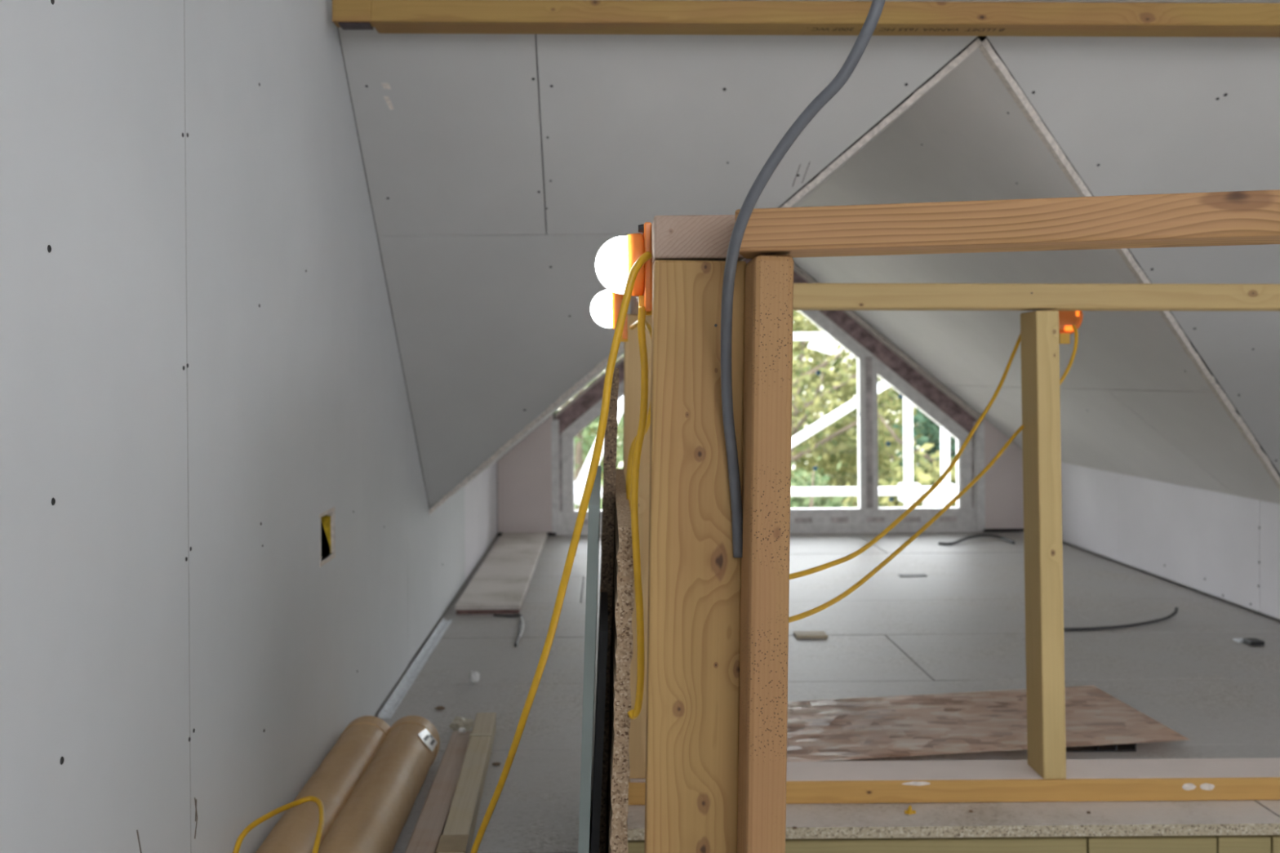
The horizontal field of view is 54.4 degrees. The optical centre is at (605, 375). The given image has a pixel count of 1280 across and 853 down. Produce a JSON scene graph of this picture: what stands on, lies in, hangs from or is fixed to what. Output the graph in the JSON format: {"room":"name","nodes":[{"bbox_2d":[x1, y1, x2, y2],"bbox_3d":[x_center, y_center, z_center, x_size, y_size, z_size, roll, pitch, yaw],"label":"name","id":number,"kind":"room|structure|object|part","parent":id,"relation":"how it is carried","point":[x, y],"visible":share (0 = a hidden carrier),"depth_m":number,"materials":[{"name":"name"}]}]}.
{"room":"construction site","nodes":[
{"label":"construction site","id":0,"kind":"room"},
{"bbox_2d":[0,0,497,852],"bbox_3d":[-0.654,-0.401,1.790,0.161,2.520,9.580,0,0,0],"label":"wall","id":1,"kind":"structure","parent":0,"point":[223,553],"depth_m":1.70,"materials":[{"name":"paint"}]},
{"bbox_3d":[-0.581,-0.391,-0.650,0.012,2.437,4.697,0,0,0],"label":"plasterboard panel","id":2,"kind":"part","parent":1,"relation":"part of","materials":[{"name":"white paint"}]},
{"bbox_3d":[-0.581,-0.391,2.630,0.012,2.439,1.857,0,0,0],"label":"plasterboard panel","id":3,"kind":"part","parent":1,"relation":"part of","materials":[{"name":"white paint"}]},
{"bbox_3d":[-0.575,0.431,4.280,0.012,0.787,1.438,0,0,0],"label":"plasterboard panel","id":4,"kind":"part","parent":1,"relation":"part of","materials":[{"name":"white paint"}]},
{"bbox_3d":[-0.573,0.634,5.740,0.012,0.381,1.479,0,0,0],"label":"plasterboard panel","id":5,"kind":"part","parent":1,"relation":"part of","materials":[{"name":"white paint"}]},
{"bbox_2d":[496,412,1023,536],"bbox_3d":[0.827,0.505,6.533,2.990,0.645,0.114,0,0,0],"label":"wall","id":6,"kind":"structure","parent":0,"point":[528,492],"depth_m":6.48,"materials":[{"name":"paint"}]},
{"bbox_3d":[-0.419,0.508,6.505,0.293,0.614,0.050,0,0,0],"label":"plasterboard panel","id":7,"kind":"part","parent":6,"relation":"part of","materials":[{"name":"paint"}]},
{"bbox_2d":[555,257,983,535],"bbox_3d":[0.841,0.068,6.537,2.350,1.569,0.134,0,0,0],"label":"window","id":8,"kind":"structure","parent":6,"relation":"in","point":[868,517],"depth_m":6.53,"materials":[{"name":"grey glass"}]},
{"bbox_3d":[0.293,-0.106,6.566,1.057,0.954,0.070,0,0,0],"label":"head rail","id":9,"kind":"part","parent":8,"relation":"part of","materials":[{"name":"white wood"}]},
{"bbox_3d":[0.846,0.777,6.565,2.270,0.150,0.070,0,0,0],"label":"sill rail","id":10,"kind":"part","parent":8,"relation":"part of","materials":[{"name":"white wood"}]},
{"bbox_3d":[1.368,-0.100,6.566,1.093,0.984,0.070,0,0,0],"label":"head rail","id":11,"kind":"part","parent":8,"relation":"part of","materials":[{"name":"white plastic"}]},
{"bbox_3d":[2.091,0.503,6.505,0.259,0.584,0.050,0,0,0],"label":"plasterboard panel","id":12,"kind":"part","parent":6,"relation":"part of","materials":[{"name":"pink paint"}]},
{"bbox_2d":[337,0,1279,514],"bbox_3d":[1.759,-0.675,1.812,4.872,2.223,9.655,0,0,0],"label":"ceiling","id":13,"kind":"structure","parent":0,"point":[499,169],"depth_m":3.04,"materials":[{"name":"white paint"}]},
{"bbox_3d":[-0.367,-0.988,2.417,0.422,1.269,1.427,0,0,0],"label":"plasterboard panel","id":14,"kind":"part","parent":13,"relation":"part of","materials":[{"name":"white paint"}]},
{"bbox_3d":[-0.102,0.029,3.565,0.936,0.786,0.882,0,0,0],"label":"plasterboard panel","id":15,"kind":"part","parent":13,"relation":"part of","materials":[{"name":"white paint"}]},
{"bbox_3d":[0.120,-0.144,4.662,1.401,1.165,3.916,0,0,0],"label":"plasterboard panel","id":16,"kind":"part","parent":13,"relation":"part of","materials":[{"name":"white paint"}]},
{"bbox_3d":[0.331,-0.993,2.417,0.967,1.269,1.427,0,0,0],"label":"plasterboard panel","id":17,"kind":"part","parent":13,"relation":"part of","materials":[{"name":"white paint"}]},
{"bbox_2d":[332,0,1279,37],"bbox_3d":[1.805,-0.743,2.607,4.738,0.105,0.095,0,0,0],"label":"roof beam","id":18,"kind":"structure","parent":13,"relation":"attached to","point":[686,17],"depth_m":2.56,"materials":[{"name":"brown wood"}]},
{"bbox_3d":[-0.520,-0.728,2.589,0.064,0.003,0.046,0,0,0],"label":"hanger plate","id":19,"kind":"part","parent":18,"relation":"part of","materials":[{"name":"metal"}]},
{"bbox_3d":[1.291,-0.343,4.662,0.944,0.786,3.916,0,0,0],"label":"plasterboard panel","id":20,"kind":"part","parent":13,"relation":"part of","materials":[{"name":"white paint"}]},
{"bbox_3d":[1.994,0.230,5.501,0.462,0.386,2.238,0,0,0],"label":"plasterboard panel","id":21,"kind":"part","parent":13,"relation":"part of","materials":[{"name":"white paint"}]},
{"bbox_3d":[2.506,-0.612,2.866,3.378,2.067,2.325,0,0,0],"label":"plasterboard panel","id":22,"kind":"part","parent":13,"relation":"part of","materials":[{"name":"white paint"}]},
{"bbox_3d":[1.994,0.230,3.979,0.462,0.386,0.796,0,0,0],"label":"plasterboard panel","id":23,"kind":"part","parent":13,"relation":"part of","materials":[{"name":"white paint"}]},
{"bbox_2d":[373,531,1279,852],"bbox_3d":[1.741,2.130,1.840,4.992,2.620,9.680,0,0,0],"label":"floor","id":24,"kind":"structure","parent":0,"point":[959,627],"depth_m":3.51,"materials":[{"name":"grey concrete"}]},
{"bbox_2d":[255,715,390,852],"bbox_3d":[-0.507,0.783,1.943,0.115,0.115,1.446,0,0,0],"label":"paper roll","id":25,"kind":"object","parent":24,"relation":"on","point":[334,781],"visible":0.77,"depth_m":2.22,"materials":[{"name":"brown paper"}]},
{"bbox_2d":[232,795,324,852],"bbox_3d":[-0.483,0.724,1.860,0.126,0.120,0.228,0,0,0],"label":"cable","id":26,"kind":"object","parent":25,"relation":"on","point":[309,798],"visible":1,"depth_m":1.88,"materials":[{"name":"yellow plastic"}]},
{"bbox_2d":[318,715,439,852],"bbox_3d":[-0.412,0.782,1.958,0.115,0.115,1.416,0,0,0],"label":"paper roll","id":27,"kind":"object","parent":24,"relation":"on","point":[372,820],"visible":1,"depth_m":2.22,"materials":[{"name":"brown paper"}]},
{"bbox_2d":[423,734,429,741],"bbox_3d":[-0.369,0.743,2.554,0.005,0.008,0.043,0,0,3],"label":"print","id":28,"kind":"object","parent":27,"relation":"on","point":[426,737],"depth_m":2.56},
{"bbox_2d":[378,617,452,719],"bbox_3d":[-0.541,0.832,3.654,0.030,0.012,1.224,0,0,0],"label":"bead","id":29,"kind":"object","parent":24,"relation":"on","point":[387,712],"visible":1,"depth_m":3.50,"materials":[{"name":"metal"}]},
{"bbox_2d":[404,731,471,852],"bbox_3d":[-0.320,0.826,2.180,0.053,0.020,1.360,0,0,0],"label":"flat lath","id":30,"kind":"object","parent":24,"relation":"on","point":[430,824],"visible":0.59,"depth_m":2.39,"materials":[{"name":"brown wood"}]},
{"bbox_2d":[457,727,466,733],"bbox_3d":[-0.328,0.808,2.834,0.017,0.015,0.017,0,0,0],"label":"paper scrap","id":31,"kind":"object","parent":30,"relation":"on","point":[462,730],"visible":1,"depth_m":2.83,"materials":[{"name":"white paper"}]},
{"bbox_2d":[435,706,444,710],"bbox_3d":[-0.417,0.834,3.125,0.028,0.007,0.024,0,0,0],"label":"wood splinter","id":32,"kind":"object","parent":24,"relation":"on","point":[438,708],"visible":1,"depth_m":3.12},
{"bbox_2d":[448,716,473,731],"bbox_3d":[-0.341,0.818,2.917,0.055,0.037,0.050,0,0,-33],"label":"plastic film","id":33,"kind":"object","parent":24,"relation":"on","point":[458,722],"visible":0.82,"depth_m":2.90,"materials":[{"name":"plastic"}]},
{"bbox_2d":[435,712,496,852],"bbox_3d":[-0.263,0.815,2.220,0.049,0.044,1.441,0,0,-2],"label":"batten","id":34,"kind":"object","parent":24,"relation":"on","point":[457,836],"visible":1,"depth_m":2.40,"materials":[{"name":"brown wood"}]},
{"bbox_2d":[468,670,479,684],"bbox_3d":[-0.358,0.819,3.381,0.030,0.037,0.030,0,0,-23],"label":"paper scrap","id":35,"kind":"object","parent":24,"relation":"on","point":[474,676],"visible":1,"depth_m":3.37,"materials":[{"name":"white paper"}]},
{"bbox_2d":[492,762,501,765],"bbox_3d":[-0.236,0.833,2.671,0.019,0.006,0.018,0,0,16],"label":"wood splinter","id":36,"kind":"object","parent":24,"relation":"on","point":[493,763],"visible":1,"depth_m":2.67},
{"bbox_2d":[455,532,546,614],"bbox_3d":[-0.416,0.820,5.384,0.228,0.034,2.033,0,0,0],"label":"board","id":37,"kind":"object","parent":24,"relation":"on","point":[500,585],"visible":1,"depth_m":4.98,"materials":[{"name":"beige wood"}]},
{"bbox_2d":[493,613,523,646],"bbox_3d":[-0.291,0.828,4.099,0.096,0.017,0.504,0,0,-13],"label":"wire","id":38,"kind":"object","parent":24,"relation":"on","point":[494,615],"visible":0.98,"depth_m":4.29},
{"bbox_2d":[518,616,524,639],"bbox_3d":[-0.277,0.824,4.088,0.016,0.014,0.318,0,0,-3],"label":"wire","id":39,"kind":"object","parent":24,"relation":"on","point":[522,620],"visible":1,"depth_m":4.04,"materials":[{"name":"white plastic"}]},
{"bbox_2d":[577,466,601,852],"bbox_3d":[-0.024,0.493,1.770,0.038,0.683,0.640,0,0,0],"label":"glass panel","id":40,"kind":"object","parent":24,"relation":"on","point":[593,523],"visible":0.89,"depth_m":1.45,"materials":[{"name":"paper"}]},
{"bbox_2d":[589,591,608,852],"bbox_3d":[-0.013,0.573,1.910,0.036,0.521,0.780,0,0,0],"label":"panel","id":41,"kind":"object","parent":24,"relation":"on","point":[603,625],"visible":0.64,"depth_m":1.52,"materials":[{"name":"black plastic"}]},
{"bbox_2d":[599,368,618,852],"bbox_3d":[-0.002,0.411,2.100,0.048,0.845,0.601,0,0,0],"label":"sheet","id":42,"kind":"object","parent":24,"relation":"on","point":[611,433],"visible":0.67,"depth_m":1.80,"materials":[{"name":"black plastic"}]},
{"bbox_2d":[605,469,634,852],"bbox_3d":[0.015,0.502,1.839,0.040,0.663,0.882,0,0,0],"label":"board","id":43,"kind":"object","parent":24,"relation":"on","point":[623,598],"visible":0.82,"depth_m":1.40,"materials":[{"name":"beige wood"}]},
{"bbox_2d":[793,631,827,638],"bbox_3d":[0.650,0.824,3.961,0.100,0.010,0.070,0,0,0],"label":"wood offcut","id":44,"kind":"object","parent":24,"relation":"on","point":[798,634],"visible":1,"depth_m":3.94,"materials":[{"name":"beige wood"}]},
{"bbox_2d":[904,805,915,814],"bbox_3d":[0.576,0.822,2.358,0.021,0.016,0.012,0,0,0],"label":"clip","id":45,"kind":"object","parent":24,"relation":"on","point":[908,811],"visible":1,"depth_m":2.36,"materials":[{"name":"yellow plastic"}]},
{"bbox_2d":[897,573,927,576],"bbox_3d":[1.264,0.822,5.129,0.110,0.004,0.040,0,0,0],"label":"thin shim","id":46,"kind":"object","parent":24,"relation":"on","point":[900,575],"visible":1,"depth_m":5.12,"materials":[{"name":"metal"}]},
{"bbox_2d":[622,189,1279,852],"bbox_3d":[1.120,0.469,1.742,2.187,1.315,1.589,0,0,0],"label":"frame","id":47,"kind":"object","parent":24,"relation":"on","point":[711,772],"visible":0.82,"depth_m":1.27,"materials":[{"name":"brown wood"}]},
{"bbox_2d":[470,251,652,852],"bbox_3d":[-0.106,0.346,1.482,0.071,0.955,0.451,0,0,-36],"label":"cable","id":48,"kind":"object","parent":47,"relation":"hanging from","point":[633,274],"visible":1,"depth_m":1.32,"materials":[{"name":"yellow plastic"}]},
{"bbox_2d":[591,289,627,342],"bbox_3d":[0.005,-0.107,2.100,0.062,0.100,0.069,0,0,0],"label":"lamp","id":49,"kind":"object","parent":47,"relation":"attached to","point":[606,305],"visible":0.74,"depth_m":2.07,"materials":[{"name":"white glass"}]},
{"bbox_3d":[-0.001,-0.113,2.100,0.051,0.064,0.064,0,0,0],"label":"globe","id":50,"kind":"part","parent":49,"relation":"part of","materials":[{"name":"white glass"}]},
{"bbox_2d":[611,291,622,328],"bbox_3d":[0.018,-0.113,2.100,0.018,0.069,0.069,0,0,0],"label":"hood","id":51,"kind":"object","parent":49,"relation":"attached to","point":[616,298],"depth_m":2.07,"materials":[{"name":"orange metal"}]},
{"bbox_3d":[0.032,-0.109,2.100,0.008,0.096,0.060,0,0,0],"label":"plate","id":52,"kind":"part","parent":49,"relation":"part of","materials":[{"name":"orange metal"}]},
{"bbox_2d":[595,222,652,315],"bbox_3d":[0.019,-0.116,1.370,0.062,0.100,0.069,0,0,0],"label":"lamp","id":53,"kind":"object","parent":47,"relation":"attached to","point":[615,260],"visible":0.84,"depth_m":1.34,"materials":[{"name":"white glass"}]},
{"bbox_3d":[0.013,-0.122,1.370,0.051,0.064,0.064,0,0,0],"label":"globe","id":54,"kind":"part","parent":53,"relation":"part of","materials":[{"name":"white glass"}]},
{"bbox_2d":[626,233,644,296],"bbox_3d":[0.033,-0.122,1.370,0.018,0.069,0.069,0,0,0],"label":"hood","id":55,"kind":"object","parent":53,"relation":"attached to","point":[635,242],"depth_m":1.34,"materials":[{"name":"orange metal"}]},
{"bbox_3d":[0.045,-0.118,1.370,0.008,0.096,0.060,0,0,0],"label":"plate","id":56,"kind":"part","parent":53,"relation":"part of","materials":[{"name":"orange metal"}]},
{"bbox_2d":[626,306,648,719],"bbox_3d":[0.034,0.149,1.349,0.026,0.449,0.016,0,0,0],"label":"cable","id":57,"kind":"object","parent":47,"relation":"hanging from","point":[633,713],"visible":1,"depth_m":1.34,"materials":[{"name":"yellow plastic"}]},
{"bbox_2d":[626,320,651,511],"bbox_3d":[0.052,0.080,1.887,0.051,0.338,0.347,0,0,0],"label":"cable","id":58,"kind":"object","parent":47,"relation":"hanging from","point":[628,472],"visible":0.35,"depth_m":1.72,"materials":[{"name":"yellow plastic"}]},
{"bbox_3d":[0.097,-0.143,1.886,0.095,0.044,1.228,0,0,0],"label":"plate","id":59,"kind":"part","parent":47,"relation":"part of","materials":[{"name":"brown wood"}]},
{"bbox_2d":[720,0,884,557],"bbox_3d":[0.168,-0.132,1.146,0.079,0.633,0.255,0,0,-31],"label":"conduit","id":60,"kind":"object","parent":47,"relation":"hanging from","point":[874,13],"visible":1,"depth_m":1.16,"materials":[{"name":"grey plastic"}]},
{"bbox_2d":[789,333,1020,579],"bbox_3d":[0.502,0.069,1.997,0.063,0.384,1.362,0,0,34],"label":"cable","id":61,"kind":"object","parent":47,"relation":"hanging from","point":[797,575],"visible":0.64,"depth_m":2.05,"materials":[{"name":"yellow plastic"}]},
{"bbox_2d":[788,324,1078,622],"bbox_3d":[0.519,0.107,2.009,0.096,0.419,1.439,0,0,36],"label":"cable","id":62,"kind":"object","parent":47,"relation":"hanging from","point":[797,617],"visible":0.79,"depth_m":2.09,"materials":[{"name":"yellow plastic"}]},
{"bbox_2d":[1058,311,1082,343],"bbox_3d":[0.950,-0.116,2.601,0.077,0.100,0.070,0,0,0],"label":"lamp","id":63,"kind":"object","parent":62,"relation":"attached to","point":[1066,318],"visible":0.41,"depth_m":2.57,"materials":[{"name":"orange"}]},
{"bbox_3d":[0.949,-0.122,2.575,0.060,0.060,0.010,0,0,7],"label":"plate","id":64,"kind":"part","parent":63,"relation":"part of","materials":[{"name":"orange metal"}]},
{"bbox_3d":[1.129,0.802,2.474,2.175,0.044,0.125,0,0,0],"label":"plate","id":65,"kind":"part","parent":47,"relation":"part of","materials":[{"name":"brown wood"}]},
{"bbox_3d":[0.694,-0.144,1.110,1.150,0.040,0.085,0,0,12],"label":"rail","id":66,"kind":"part","parent":47,"relation":"part of","materials":[{"name":"brown wood"}]},
{"bbox_3d":[1.172,-0.155,2.459,2.053,0.048,0.095,0,0,0],"label":"rail","id":67,"kind":"part","parent":47,"relation":"part of","materials":[{"name":"beige wood"}]},
{"bbox_2d":[627,835,1279,852],"bbox_3d":[2.123,0.952,2.319,4.170,0.215,0.049,0,0,0],"label":"stair trimmer","id":68,"kind":"structure","parent":24,"relation":"attached to","point":[1226,843],"depth_m":2.29,"materials":[{"name":"brown wood"}]},
{"bbox_2d":[938,533,1014,545],"bbox_3d":[1.798,0.806,6.137,0.382,0.029,0.192,0,0,-6],"label":"wire","id":69,"kind":"object","parent":24,"relation":"on","point":[981,535],"visible":1,"depth_m":6.13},
{"bbox_2d":[786,685,1190,761],"bbox_3d":[0.705,0.814,2.916,1.166,0.031,0.512,0,0,-5],"label":"sheet","id":70,"kind":"object","parent":24,"relation":"on","point":[946,723],"visible":0.7,"depth_m":2.88,"materials":[{"name":"brown wood"}]},
{"bbox_2d":[1066,743,1136,752],"bbox_3d":[1.081,0.817,2.781,0.165,0.017,0.100,0,0,0],"label":"channel","id":71,"kind":"object","parent":24,"relation":"on","point":[1126,747],"visible":0.33,"depth_m":2.74,"materials":[{"name":"black metal"}]},
{"bbox_2d":[1063,607,1177,631],"bbox_3d":[1.710,0.803,4.091,0.528,0.035,0.067,0,0,-24],"label":"wire","id":72,"kind":"object","parent":24,"relation":"on","point":[1175,611],"visible":0.97,"depth_m":4.04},
{"bbox_2d":[1232,638,1264,645],"bbox_3d":[1.968,0.811,3.811,0.056,0.014,0.085,0,0,0],"label":"clip","id":73,"kind":"object","parent":24,"relation":"on","point":[1251,642],"visible":1,"depth_m":3.79,"materials":[{"name":"black plastic"}]},
{"bbox_2d":[1061,462,1279,619],"bbox_3d":[2.252,0.596,5.245,0.061,0.440,2.470,0,0,0],"label":"wall","id":74,"kind":"structure","parent":0,"point":[1224,546],"depth_m":4.81,"materials":[{"name":"white paint"}]},
{"bbox_3d":[2.229,0.613,5.940,0.012,0.383,1.077,0,0,0],"label":"plasterboard panel","id":75,"kind":"part","parent":74,"relation":"part of","materials":[{"name":"white paint"}]},
{"bbox_3d":[2.229,0.613,4.816,0.012,0.383,1.164,0,0,0],"label":"plasterboard panel","id":76,"kind":"part","parent":74,"relation":"part of","materials":[{"name":"white paint"}]},
{"bbox_3d":[2.229,0.613,4.120,0.012,0.383,0.222,0,0,0],"label":"plasterboard panel","id":77,"kind":"part","parent":74,"relation":"part of","materials":[{"name":"white paint"}]},
{"label":"outside","id":78,"kind":"structure","parent":0,"visible":0},
{"bbox_2d":[559,323,937,488],"bbox_3d":[0.009,1.184,23.500,50.000,5.700,33.000,0,0,0],"label":"ground","id":79,"kind":"structure","parent":78,"point":[620,464],"depth_m":32.74,"materials":[{"name":"green plant"}]},
{"bbox_2d":[574,480,603,510],"bbox_3d":[-0.405,2.476,11.914,2.854,3.136,2.918,0,0,0],"label":"shrub","id":80,"kind":"object","parent":79,"relation":"on","point":[602,482],"visible":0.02,"depth_m":11.84,"materials":[{"name":"green plant"}]},
{"bbox_2d":[555,355,623,510],"bbox_3d":[-0.637,1.314,15.489,4.112,5.467,4.075,0,0,0],"label":"broadleaf tree","id":81,"kind":"object","parent":79,"relation":"on","point":[580,446],"visible":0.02,"depth_m":15.45,"materials":[{"name":"green plant"}]},
{"bbox_2d":[560,382,623,488],"bbox_3d":[-1.780,0.472,21.338,5.680,7.156,5.774,0,0,22],"label":"broadleaf tree","id":82,"kind":"object","parent":79,"relation":"on","point":[592,428],"visible":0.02,"depth_m":20.15,"materials":[{"name":"green plant"}]},
{"bbox_2d":[573,332,956,506],"bbox_3d":[0.461,1.380,7.508,5.900,4.900,1.575,0,0,0],"label":"scaffold","id":83,"kind":"object","parent":79,"relation":"on","point":[908,492],"visible":0.16,"depth_m":8.18,"materials":[{"name":"white metal"}]},
{"bbox_2d":[600,310,930,507],"bbox_3d":[2.135,1.162,15.665,4.454,5.735,4.509,0,0,18],"label":"broadleaf tree","id":84,"kind":"object","parent":79,"relation":"on","point":[797,406],"visible":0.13,"depth_m":15.39,"materials":[{"name":"green plant"}]},
{"bbox_2d":[615,312,933,500],"bbox_3d":[2.553,0.487,20.040,5.729,7.072,6.148,0,0,23],"label":"broadleaf tree","id":85,"kind":"object","parent":79,"relation":"on","point":[802,460],"visible":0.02,"depth_m":18.82,"materials":[{"name":"green plant"}]},
{"bbox_2d":[790,456,854,508],"bbox_3d":[1.933,2.329,12.349,2.195,3.389,2.265,0,0,-3],"label":"shrub","id":86,"kind":"object","parent":79,"relation":"on","point":[796,502],"visible":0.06,"depth_m":12.24,"materials":[{"name":"green plant"}]},
{"bbox_2d":[793,342,940,506],"bbox_3d":[4.271,1.399,16.584,3.857,5.229,3.922,0,0,-44],"label":"broadleaf tree","id":87,"kind":"object","parent":79,"relation":"on","point":[883,460],"visible":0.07,"depth_m":16.17,"materials":[{"name":"green plant"}]},
{"bbox_2d":[838,443,956,507],"bbox_3d":[2.979,2.328,11.622,2.319,3.383,1.957,0,0,11],"label":"shrub","id":88,"kind":"object","parent":79,"relation":"on","point":[922,476],"visible":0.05,"depth_m":11.51,"materials":[{"name":"green plant"}]},
{"bbox_2d":[877,393,955,506],"bbox_3d":[3.894,1.875,13.922,1.925,4.275,2.152,0,0,26],"label":"evergreen tree","id":89,"kind":"object","parent":79,"relation":"on","point":[934,428],"visible":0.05,"depth_m":13.93,"materials":[{"name":"green plant"}]}
]}

